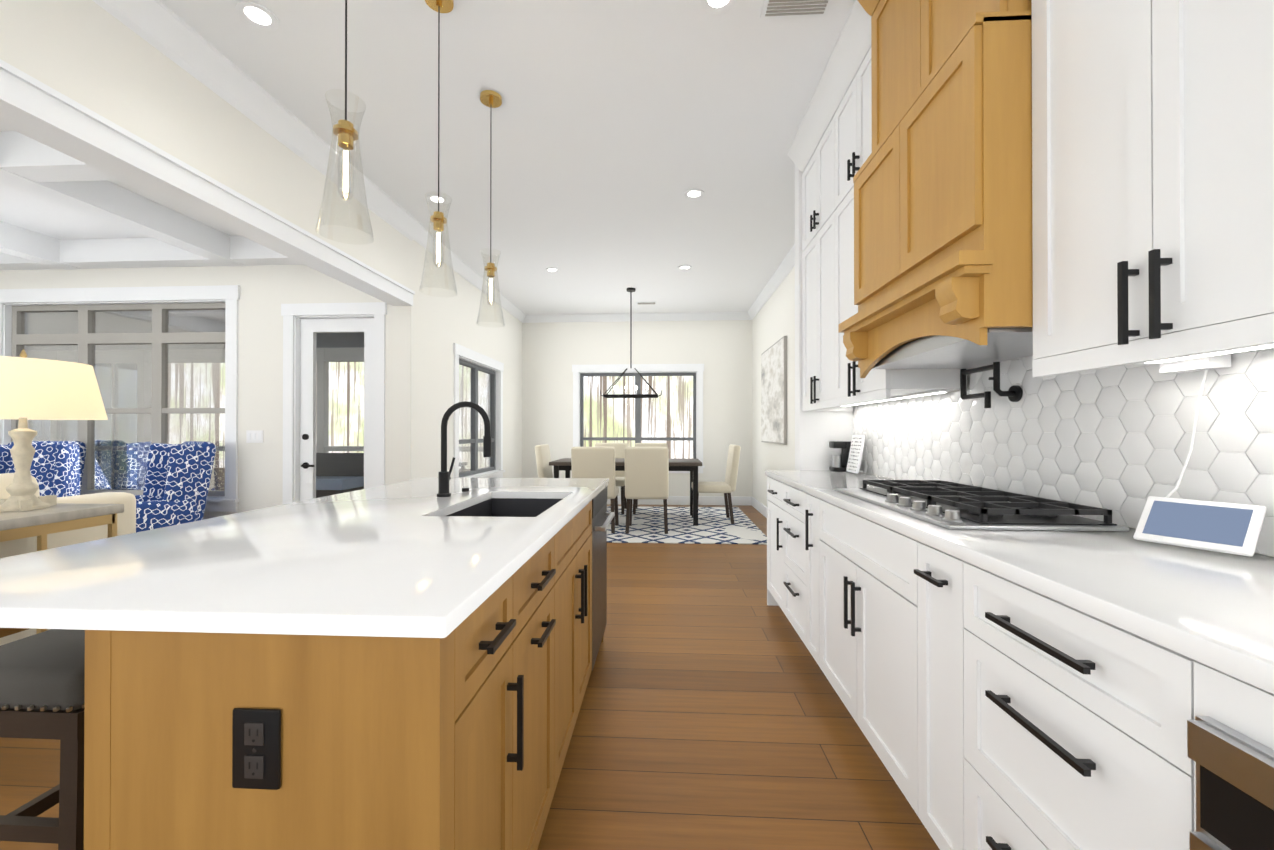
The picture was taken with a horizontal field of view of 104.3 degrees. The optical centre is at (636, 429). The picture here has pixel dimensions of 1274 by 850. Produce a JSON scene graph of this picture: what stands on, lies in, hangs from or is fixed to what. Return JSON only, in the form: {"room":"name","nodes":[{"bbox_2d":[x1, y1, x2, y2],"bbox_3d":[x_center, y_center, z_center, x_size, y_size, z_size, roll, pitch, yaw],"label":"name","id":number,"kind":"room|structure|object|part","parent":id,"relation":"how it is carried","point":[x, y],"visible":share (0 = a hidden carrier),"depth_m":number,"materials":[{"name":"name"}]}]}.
{"room":"kitchen","nodes":[
{"label":"kitchen","id":0,"kind":"room"},
{"bbox_2d":[0,124,240,239],"bbox_3d":[-4.840,-1.905,1.171,4.830,0.280,7.100,0,0,3],"label":"ceiling","id":1,"kind":"structure","parent":0,"point":[27,209],"depth_m":4.10,"materials":[{"name":"white paint"}]},
{"bbox_2d":[0,131,302,269],"bbox_3d":[-4.871,-1.658,1.171,4.849,0.215,7.100,0,0,3],"label":"beam","id":2,"kind":"structure","parent":1,"relation":"attached to","point":[177,239],"depth_m":4.15,"materials":[{"name":"white"}]},
{"bbox_2d":[0,265,394,519],"bbox_3d":[-4.641,-0.338,4.783,4.830,3.080,0.150,0,0,3],"label":"wall","id":3,"kind":"structure","parent":0,"point":[266,291],"depth_m":4.65,"materials":[{"name":"white paint"}]},
{"bbox_2d":[0,285,239,511],"bbox_3d":[-4.991,-0.288,4.777,2.530,2.120,0.200,0,0,3],"label":"living room window","id":4,"kind":"structure","parent":3,"relation":"in","point":[156,368],"depth_m":4.78,"materials":[{"name":"grey"}]},
{"bbox_2d":[246,430,262,442],"bbox_3d":[-3.582,0.068,4.642,0.160,0.115,0.010,0,0,3],"label":"switch plate","id":5,"kind":"object","parent":3,"relation":"attached to","point":[254,436],"visible":1,"depth_m":4.64,"materials":[{"name":"white plastic"}]},
{"bbox_2d":[281,302,386,503],"bbox_3d":[-2.809,0.016,4.668,1.000,2.370,0.176,0,0,3],"label":"door frame","id":6,"kind":"structure","parent":3,"relation":"attached to","point":[292,314],"depth_m":4.61,"materials":[{"name":"white wood"}]},
{"bbox_2d":[300,318,373,500],"bbox_3d":[-2.810,0.073,4.655,0.748,2.232,0.100,0,0,3],"label":"patio door","id":7,"kind":"structure","parent":3,"relation":"in","point":[310,329],"depth_m":4.68,"materials":[{"name":"white"}]},
{"bbox_2d":[395,239,521,482],"bbox_3d":[-2.060,-0.331,6.358,0.150,3.080,3.580,0,0,3],"label":"wall","id":8,"kind":"structure","parent":0,"point":[430,329],"depth_m":5.10,"materials":[{"name":"white paint"}]},
{"bbox_2d":[414,228,526,321],"bbox_3d":[-1.943,-1.816,6.304,0.090,0.110,3.470,0,0,3],"label":"crown molding","id":9,"kind":"structure","parent":8,"relation":"attached to","point":[476,280],"depth_m":5.75,"materials":[{"name":"white wood"}]},
{"bbox_2d":[453,343,504,477],"bbox_3d":[-2.038,-0.126,6.301,0.200,1.650,1.660,0,0,3],"label":"window","id":10,"kind":"structure","parent":8,"relation":"in","point":[477,384],"depth_m":6.26,"materials":[{"name":"grey"}]},
{"bbox_2d":[0,504,939,849],"bbox_3d":[-2.800,1.242,2.836,9.020,0.100,10.980,0,0,3],"label":"floor","id":11,"kind":"structure","parent":0,"point":[714,714],"depth_m":1.89,"materials":[{"name":"brown wood"}]},
{"bbox_2d":[0,629,84,849],"bbox_3d":[-1.363,0.853,1.277,0.410,0.665,0.470,0,0,3],"label":"bar stool","id":12,"kind":"object","parent":11,"relation":"on","point":[42,685],"visible":0.25,"depth_m":1.06,"materials":[{"name":"fabric"}]},
{"bbox_2d":[0,441,86,496],"bbox_3d":[-5.403,0.653,4.259,0.690,1.092,0.814,0,0,-12],"label":"armchair","id":13,"kind":"object","parent":11,"relation":"on","point":[57,468],"visible":0.29,"depth_m":4.50,"materials":[{"name":"blue fabric"}]},
{"bbox_2d":[0,503,123,633],"bbox_3d":[-2.648,0.766,1.588,0.400,0.840,1.500,0,0,3],"label":"console table","id":14,"kind":"object","parent":11,"relation":"on","point":[41,524],"visible":0.48,"depth_m":2.11,"materials":[{"name":"brown wood"}]},
{"bbox_2d":[0,349,107,511],"bbox_3d":[-2.696,-0.002,2.175,0.510,0.700,0.510,0,0,3],"label":"table lamp","id":15,"kind":"object","parent":14,"relation":"on","point":[37,389],"visible":1,"depth_m":2.13,"materials":[{"name":"beige fabric"}]},
{"bbox_3d":[-2.696,-0.172,2.176,0.510,0.250,0.510,0,0,3],"label":"lamp shade","id":16,"kind":"part","parent":15,"relation":"part of","materials":[{"name":"beige fabric"}]},
{"bbox_2d":[0,473,135,645],"bbox_3d":[-3.342,0.703,1.712,0.920,0.969,2.270,0,0,3],"label":"sofa","id":17,"kind":"object","parent":11,"relation":"on","point":[126,521],"visible":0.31,"depth_m":2.52,"materials":[{"name":"beige fabric"}]},
{"bbox_2d":[135,441,215,531],"bbox_3d":[-4.154,0.653,4.184,0.690,1.092,0.814,0,0,33],"label":"armchair","id":18,"kind":"object","parent":11,"relation":"on","point":[177,483],"visible":0.48,"depth_m":4.19,"materials":[{"name":"blue fabric"}]},
{"bbox_2d":[0,481,614,849],"bbox_3d":[-0.664,0.745,1.778,0.980,0.886,2.088,0,0,3],"label":"kitchen island","id":19,"kind":"object","parent":11,"relation":"on","point":[414,660],"depth_m":0.74,"materials":[{"name":"maple"},{"name":"white quartz"},{"name":"black metal"}]},
{"bbox_2d":[232,708,280,789],"bbox_3d":[-0.556,0.467,0.722,0.072,0.116,0.009,0,0,3],"label":"outlet","id":20,"kind":"object","parent":19,"relation":"attached to","point":[256,748],"visible":1,"depth_m":0.72,"materials":[{"name":"black plastic"}]},
{"bbox_2d":[0,477,607,628],"bbox_3d":[-0.752,0.287,1.785,1.076,0.030,2.103,0,0,3],"label":"island countertop","id":21,"kind":"structure","parent":19,"relation":"on","point":[403,554],"depth_m":1.01,"materials":[{"name":"white stone"}]},
{"bbox_2d":[437,401,490,496],"bbox_3d":[-0.699,0.079,2.094,0.224,0.387,0.214,0,0,3],"label":"faucet","id":22,"kind":"object","parent":21,"relation":"on","point":[444,477],"visible":1,"depth_m":2.01,"materials":[{"name":"black metal"}]},
{"bbox_2d":[607,506,766,544],"bbox_3d":[0.121,1.203,6.481,2.750,0.011,2.480,0,0,3],"label":"rug","id":23,"kind":"object","parent":11,"relation":"on","point":[715,526],"visible":0.5,"depth_m":5.97,"materials":[{"name":"white fabric"}]},
{"bbox_2d":[535,444,552,477],"bbox_3d":[-1.017,0.700,6.627,0.598,0.994,0.500,0,0,3],"label":"dining chair","id":24,"kind":"object","parent":23,"relation":"on","point":[543,460],"visible":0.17,"depth_m":6.45,"materials":[{"name":"beige fabric"}]},
{"bbox_2d":[571,447,618,532],"bbox_3d":[-0.487,0.697,5.907,0.500,0.994,0.598,0,0,3],"label":"dining chair","id":25,"kind":"object","parent":23,"relation":"on","point":[592,462],"visible":0.67,"depth_m":5.63,"materials":[{"name":"beige fabric"}]},
{"bbox_2d":[595,443,627,513],"bbox_3d":[-0.409,0.703,7.323,0.500,0.994,0.598,0,0,3],"label":"dining chair","id":26,"kind":"object","parent":23,"relation":"on","point":[619,475],"visible":0.25,"depth_m":7.48,"materials":[{"name":"beige fabric"}]},
{"bbox_2d":[549,458,701,525],"bbox_3d":[-0.124,0.804,6.587,1.910,0.787,0.900,0,0,3],"label":"dining table","id":27,"kind":"object","parent":23,"relation":"on","point":[691,465],"visible":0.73,"depth_m":6.18,"materials":[{"name":"black wood"}]},
{"bbox_2d":[624,447,668,533],"bbox_3d":[0.122,0.697,5.874,0.500,0.994,0.598,0,0,3],"label":"dining chair","id":28,"kind":"object","parent":23,"relation":"on","point":[646,472],"visible":1,"depth_m":5.61,"materials":[{"name":"beige fabric"}]},
{"bbox_2d":[633,443,667,513],"bbox_3d":[0.200,0.703,7.290,0.500,0.994,0.598,0,0,3],"label":"dining chair","id":29,"kind":"object","parent":23,"relation":"on","point":[635,504],"visible":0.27,"depth_m":7.50,"materials":[{"name":"beige fabric"}]},
{"bbox_2d":[691,444,740,523],"bbox_3d":[1.028,0.700,6.514,0.598,0.994,0.500,0,0,3],"label":"dining chair","id":30,"kind":"object","parent":23,"relation":"on","point":[727,487],"visible":0.73,"depth_m":6.27,"materials":[{"name":"beige fabric"}]},
{"bbox_2d":[765,474,772,604],"bbox_3d":[1.152,0.754,3.126,0.616,0.880,0.488,0,0,3],"label":"base cabinet","id":31,"kind":"object","parent":11,"relation":"on","point":[769,476],"depth_m":3.30,"materials":[{"name":"white wood"}]},
{"bbox_2d":[773,478,800,631],"bbox_3d":[1.127,0.752,2.658,0.616,0.880,0.564,0,0,3],"label":"base cabinet","id":32,"kind":"object","parent":11,"relation":"on","point":[784,495],"depth_m":2.86,"materials":[{"name":"white wood"}]},
{"bbox_2d":[797,490,808,643],"bbox_3d":[1.106,0.750,2.294,0.616,0.880,0.258,0,0,3],"label":"base cabinet","id":33,"kind":"object","parent":11,"relation":"on","point":[800,493],"depth_m":2.56,"materials":[{"name":"white wood"}]},
{"bbox_2d":[805,494,896,771],"bbox_3d":[1.079,0.748,1.789,0.616,0.880,0.962,0,0,3],"label":"base cabinet","id":34,"kind":"object","parent":11,"relation":"on","point":[847,551],"depth_m":1.84,"materials":[{"name":"white wood"}]},
{"bbox_2d":[889,530,936,831],"bbox_3d":[1.050,0.746,1.279,0.616,0.880,0.269,0,0,3],"label":"base cabinet","id":35,"kind":"object","parent":11,"relation":"on","point":[908,554],"depth_m":1.42,"materials":[{"name":"white wood"}]},
{"bbox_2d":[929,546,1164,849],"bbox_3d":[1.030,0.744,0.916,0.616,0.880,0.552,0,0,3],"label":"base cabinet","id":36,"kind":"object","parent":11,"relation":"on","point":[1043,690],"depth_m":0.96,"materials":[{"name":"white wood"}]},
{"bbox_2d":[765,470,1273,685],"bbox_3d":[1.046,0.286,1.036,0.598,0.036,4.700,0,0,3],"label":"countertop","id":37,"kind":"structure","parent":36,"relation":"on","point":[1219,605],"depth_m":0.92,"materials":[{"name":"white stone"}]},
{"bbox_2d":[829,441,850,471],"bbox_3d":[1.361,0.178,3.283,0.140,0.198,0.100,0,0,3],"label":"coffee maker","id":38,"kind":"object","parent":37,"relation":"on","point":[839,463],"visible":0.81,"depth_m":3.25,"materials":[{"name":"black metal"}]},
{"bbox_2d":[846,435,865,473],"bbox_3d":[1.383,0.155,3.122,0.064,0.238,0.180,0,0,3],"label":"sign","id":39,"kind":"object","parent":37,"relation":"on","point":[855,453],"visible":1,"depth_m":3.10,"materials":[{"name":"white paper"}]},
{"bbox_2d":[836,480,1128,530],"bbox_3d":[1.092,0.245,1.755,0.460,0.052,0.880,0,0,3],"label":"cooktop","id":40,"kind":"object","parent":37,"relation":"in","point":[950,505],"visible":0.98,"depth_m":1.47,"materials":[{"name":"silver metal"}]},
{"bbox_2d":[1133,370,1266,556],"bbox_3d":[1.252,0.064,1.110,0.158,0.407,0.198,0,0,3],"label":"tablet","id":41,"kind":"object","parent":37,"relation":"on","point":[1231,528],"visible":1,"depth_m":1.10,"materials":[{"name":"white plastic"}]},
{"bbox_2d":[1145,642,1273,849],"bbox_3d":[0.994,0.741,0.254,0.616,0.880,0.774,0,0,3],"label":"base cabinet","id":42,"kind":"object","parent":11,"relation":"on","point":[1209,724],"depth_m":0.63,"materials":[{"name":"white wood"}]},
{"bbox_2d":[160,0,854,314],"bbox_3d":[-0.309,-1.963,2.789,4.040,0.150,10.830,0,0,3],"label":"ceiling","id":43,"kind":"structure","parent":0,"point":[619,128],"depth_m":3.04,"materials":[{"name":"white paint"}]},
{"bbox_2d":[0,0,422,305],"bbox_3d":[-2.309,-1.526,1.030,0.280,0.740,7.100,0,0,3],"label":"header beam","id":44,"kind":"structure","parent":43,"relation":"attached to","point":[159,99],"depth_m":2.41,"materials":[{"name":"white paint"}]},
{"bbox_2d":[235,0,278,30],"bbox_3d":[-1.730,-1.886,2.261,0.160,0.006,0.160,0,0,3],"label":"recessed light","id":45,"kind":"object","parent":43,"relation":"in","point":[257,15],"visible":1,"depth_m":2.26,"materials":[{"name":"white plastic"}]},
{"bbox_2d":[315,0,373,243],"bbox_3d":[-0.899,-1.245,1.531,0.156,1.293,0.156,0,0,3],"label":"pendant light","id":46,"kind":"object","parent":43,"relation":"hanging from","point":[345,132],"visible":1,"depth_m":1.53,"materials":[{"name":"clear glass"}]},
{"bbox_3d":[-0.899,-0.806,1.529,0.156,0.415,0.156,0,0,3],"label":"lamp shade","id":47,"kind":"part","parent":46,"relation":"part of","materials":[{"name":"clear glass"}]},
{"bbox_2d":[427,195,447,203],"bbox_3d":[-1.632,-1.877,4.049,0.160,0.006,0.160,0,0,3],"label":"recessed light","id":48,"kind":"object","parent":43,"relation":"in","point":[442,200],"depth_m":4.05,"materials":[{"name":"white"}]},
{"bbox_2d":[419,0,456,296],"bbox_3d":[-0.865,-1.242,2.160,0.156,1.293,0.156,0,0,3],"label":"pendant light","id":49,"kind":"object","parent":43,"relation":"hanging from","point":[438,219],"visible":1,"depth_m":2.16,"materials":[{"name":"clear glass"}]},
{"bbox_3d":[-0.865,-0.803,2.158,0.156,0.415,0.156,0,0,3],"label":"lamp shade","id":50,"kind":"part","parent":49,"relation":"part of","materials":[{"name":"clear glass"}]},
{"bbox_2d":[476,90,504,326],"bbox_3d":[-0.829,-1.239,2.809,0.156,1.293,0.156,0,0,3],"label":"pendant light","id":51,"kind":"object","parent":43,"relation":"hanging from","point":[491,98],"visible":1,"depth_m":2.81,"materials":[{"name":"gold metal"}]},
{"bbox_3d":[-0.829,-0.800,2.807,0.156,0.415,0.156,0,0,3],"label":"lamp shade","id":52,"kind":"part","parent":51,"relation":"part of","materials":[{"name":"clear glass"}]},
{"bbox_2d":[545,268,558,272],"bbox_3d":[-0.994,-1.869,5.816,0.160,0.006,0.160,0,0,3],"label":"recessed light","id":53,"kind":"object","parent":43,"relation":"in","point":[553,270],"visible":0.96,"depth_m":5.82,"materials":[{"name":"white"}]},
{"bbox_2d":[600,288,661,397],"bbox_3d":[-0.080,-1.146,6.584,0.830,1.443,0.258,0,0,3],"label":"chandelier","id":54,"kind":"object","parent":43,"relation":"hanging from","point":[636,395],"visible":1,"depth_m":6.58,"materials":[{"name":"black metal"}]},
{"bbox_2d":[636,302,656,304],"bbox_3d":[0.140,-1.859,7.306,0.300,0.012,0.120,0,0,3],"label":"ceiling vent","id":55,"kind":"object","parent":43,"relation":"in","point":[638,303],"visible":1,"depth_m":7.30,"materials":[{"name":"white metal"}]},
{"bbox_2d":[678,265,691,269],"bbox_3d":[0.554,-1.869,5.731,0.160,0.006,0.160,0,0,3],"label":"recessed light","id":56,"kind":"object","parent":43,"relation":"in","point":[685,267],"visible":0.96,"depth_m":5.72,"materials":[{"name":"white"}]},
{"bbox_2d":[684,189,703,198],"bbox_3d":[0.456,-1.878,3.954,0.160,0.006,0.160,0,0,3],"label":"recessed light","id":57,"kind":"object","parent":43,"relation":"in","point":[693,193],"visible":1,"depth_m":3.95,"materials":[{"name":"white plastic"}]},
{"bbox_2d":[700,0,735,13],"bbox_3d":[0.357,-1.886,2.166,0.160,0.006,0.160,0,0,3],"label":"recessed light","id":58,"kind":"object","parent":43,"relation":"in","point":[715,6],"visible":1,"depth_m":2.21,"materials":[{"name":"white plastic"}]},
{"bbox_2d":[760,0,832,18],"bbox_3d":[0.709,-1.884,2.187,0.300,0.012,0.150,0,0,3],"label":"ceiling vent","id":59,"kind":"object","parent":43,"relation":"in","point":[786,8],"visible":1,"depth_m":2.21,"materials":[{"name":"white metal"}]},
{"bbox_2d":[522,320,751,496],"bbox_3d":[-0.090,-0.323,8.118,3.890,3.080,0.150,0,0,3],"label":"wall","id":60,"kind":"structure","parent":0,"point":[554,352],"depth_m":8.03,"materials":[{"name":"white paint"}]},
{"bbox_2d":[522,312,746,322],"bbox_3d":[-0.077,-1.808,8.004,3.630,0.110,0.090,0,0,3],"label":"crown molding","id":61,"kind":"structure","parent":60,"relation":"attached to","point":[697,316],"depth_m":7.99,"materials":[{"name":"white"}]},
{"bbox_2d":[572,364,704,472],"bbox_3d":[0.013,-0.173,8.086,2.150,1.760,0.200,0,0,3],"label":"window","id":62,"kind":"structure","parent":60,"relation":"in","point":[637,438],"depth_m":8.06,"materials":[{"name":"grey"}]},
{"bbox_2d":[607,496,750,504],"bbox_3d":[-0.030,1.147,8.024,3.720,0.140,0.016,0,0,3],"label":"baseboard","id":63,"kind":"structure","parent":60,"relation":"attached to","point":[672,500],"depth_m":7.96,"materials":[{"name":"white wood"}]},
{"bbox_2d":[752,266,794,506],"bbox_3d":[1.629,-0.349,2.600,0.150,3.080,10.980,0,0,3],"label":"wall","id":64,"kind":"structure","parent":0,"point":[773,321],"depth_m":6.46,"materials":[{"name":"white paint"}]},
{"bbox_2d":[751,497,766,517],"bbox_3d":[1.717,1.136,5.703,0.016,0.140,4.460,0,0,3],"label":"baseboard","id":65,"kind":"structure","parent":64,"relation":"attached to","point":[761,508],"depth_m":7.26,"materials":[{"name":"white wood"}]},
{"bbox_2d":[747,244,794,319],"bbox_3d":[1.680,-1.819,5.719,0.090,0.110,4.460,0,0,3],"label":"crown molding","id":66,"kind":"structure","parent":64,"relation":"attached to","point":[788,263],"depth_m":6.13,"materials":[{"name":"white wood"}]},
{"bbox_2d":[761,336,786,444],"bbox_3d":[1.740,-0.446,6.350,0.036,1.250,1.340,0,0,3],"label":"picture","id":67,"kind":"object","parent":64,"relation":"attached to","point":[774,393],"visible":1,"depth_m":6.17,"materials":[{"name":"grey paper"}]},
{"bbox_2d":[795,165,852,469],"bbox_3d":[1.357,-0.345,3.436,0.485,3.080,0.120,0,0,3],"label":"wall","id":68,"kind":"structure","parent":0,"point":[816,432],"depth_m":3.38,"materials":[{"name":"white paint"}]},
{"bbox_2d":[860,368,1273,556],"bbox_3d":[1.368,-0.359,0.321,0.120,3.080,6.100,0,0,3],"label":"wall","id":69,"kind":"structure","parent":0,"point":[968,380],"depth_m":2.10,"materials":[{"name":"white paint"}]},
{"bbox_2d":[800,96,852,407],"bbox_3d":[1.273,-1.027,3.024,0.333,1.719,0.700,0,0,3],"label":"upper cabinet","id":70,"kind":"object","parent":69,"relation":"attached to","point":[814,154],"depth_m":3.06,"materials":[{"name":"white wood"}]},
{"bbox_2d":[828,12,959,403],"bbox_3d":[1.241,-1.029,2.436,0.333,1.719,0.680,0,0,3],"label":"upper cabinet","id":71,"kind":"object","parent":69,"relation":"attached to","point":[850,95],"depth_m":2.52,"materials":[{"name":"white wood"}]},
{"bbox_2d":[841,390,948,406],"bbox_3d":[1.301,-0.161,2.656,0.110,0.012,1.289,0,0,3],"label":"under-cabinet light","id":72,"kind":"object","parent":71,"relation":"attached to","point":[935,391],"depth_m":2.36,"materials":[{"name":"white plastic"}]},
{"bbox_2d":[838,0,1032,377],"bbox_3d":[1.104,-1.054,1.684,0.524,1.673,0.872,0,0,3],"label":"range hood","id":73,"kind":"object","parent":69,"relation":"attached to","point":[943,254],"visible":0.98,"depth_m":1.47,"materials":[{"name":"brown wood"}]},
{"bbox_2d":[853,347,1273,555],"bbox_3d":[1.340,-0.084,1.022,0.009,0.704,4.700,0,0,3],"label":"backsplash","id":74,"kind":"structure","parent":69,"relation":"attached to","point":[1116,440],"depth_m":1.46,"materials":[{"name":"white tile"}]},
{"bbox_2d":[960,362,1022,407],"bbox_3d":[1.334,-0.162,1.890,0.095,0.165,0.240,0,0,3],"label":"pot filler","id":75,"kind":"object","parent":74,"relation":"attached to","point":[1013,393],"visible":0.98,"depth_m":1.84,"materials":[{"name":"black metal"}]},
{"bbox_2d":[1032,0,1273,372],"bbox_3d":[1.157,-1.018,0.923,0.333,1.756,0.676,0,0,3],"label":"upper cabinet","id":76,"kind":"object","parent":69,"relation":"attached to","point":[1152,180],"depth_m":0.96,"materials":[{"name":"white wood"}]},
{"bbox_3d":[1.313,-0.155,1.169,0.048,0.032,0.110,0,0,3],"label":"mounted power strip","id":77,"kind":"part","parent":76,"relation":"part of","materials":[{"name":"white plastic"}]},
{"bbox_2d":[1142,343,1273,362],"bbox_3d":[1.242,-0.168,1.070,0.052,0.012,0.262,0,0,3],"label":"under-cabinet light","id":78,"kind":"object","parent":76,"relation":"attached to","point":[1156,361],"depth_m":1.07,"materials":[{"name":"white plastic"}]},
{"label":"outside","id":79,"kind":"structure","parent":0,"visible":0},
{"bbox_2d":[216,468,224,489],"bbox_3d":[-4.076,1.835,22.544,70.000,0.100,35.300,0,0,3],"label":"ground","id":80,"kind":"structure","parent":79,"point":[222,484],"depth_m":17.76,"materials":[{"name":"grey"}]},
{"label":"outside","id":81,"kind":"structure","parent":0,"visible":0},
{"bbox_2d":[216,333,363,497],"bbox_3d":[-6.795,-0.064,6.763,9.310,2.790,3.530,0,0,3],"label":"porch","id":82,"kind":"object","parent":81,"point":[348,470],"depth_m":7.57,"materials":[{"name":"grey"}]},
{"bbox_2d":[215,362,692,467],"bbox_3d":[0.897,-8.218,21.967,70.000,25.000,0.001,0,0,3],"label":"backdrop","id":83,"kind":"structure","parent":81,"point":[617,407],"depth_m":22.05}
]}

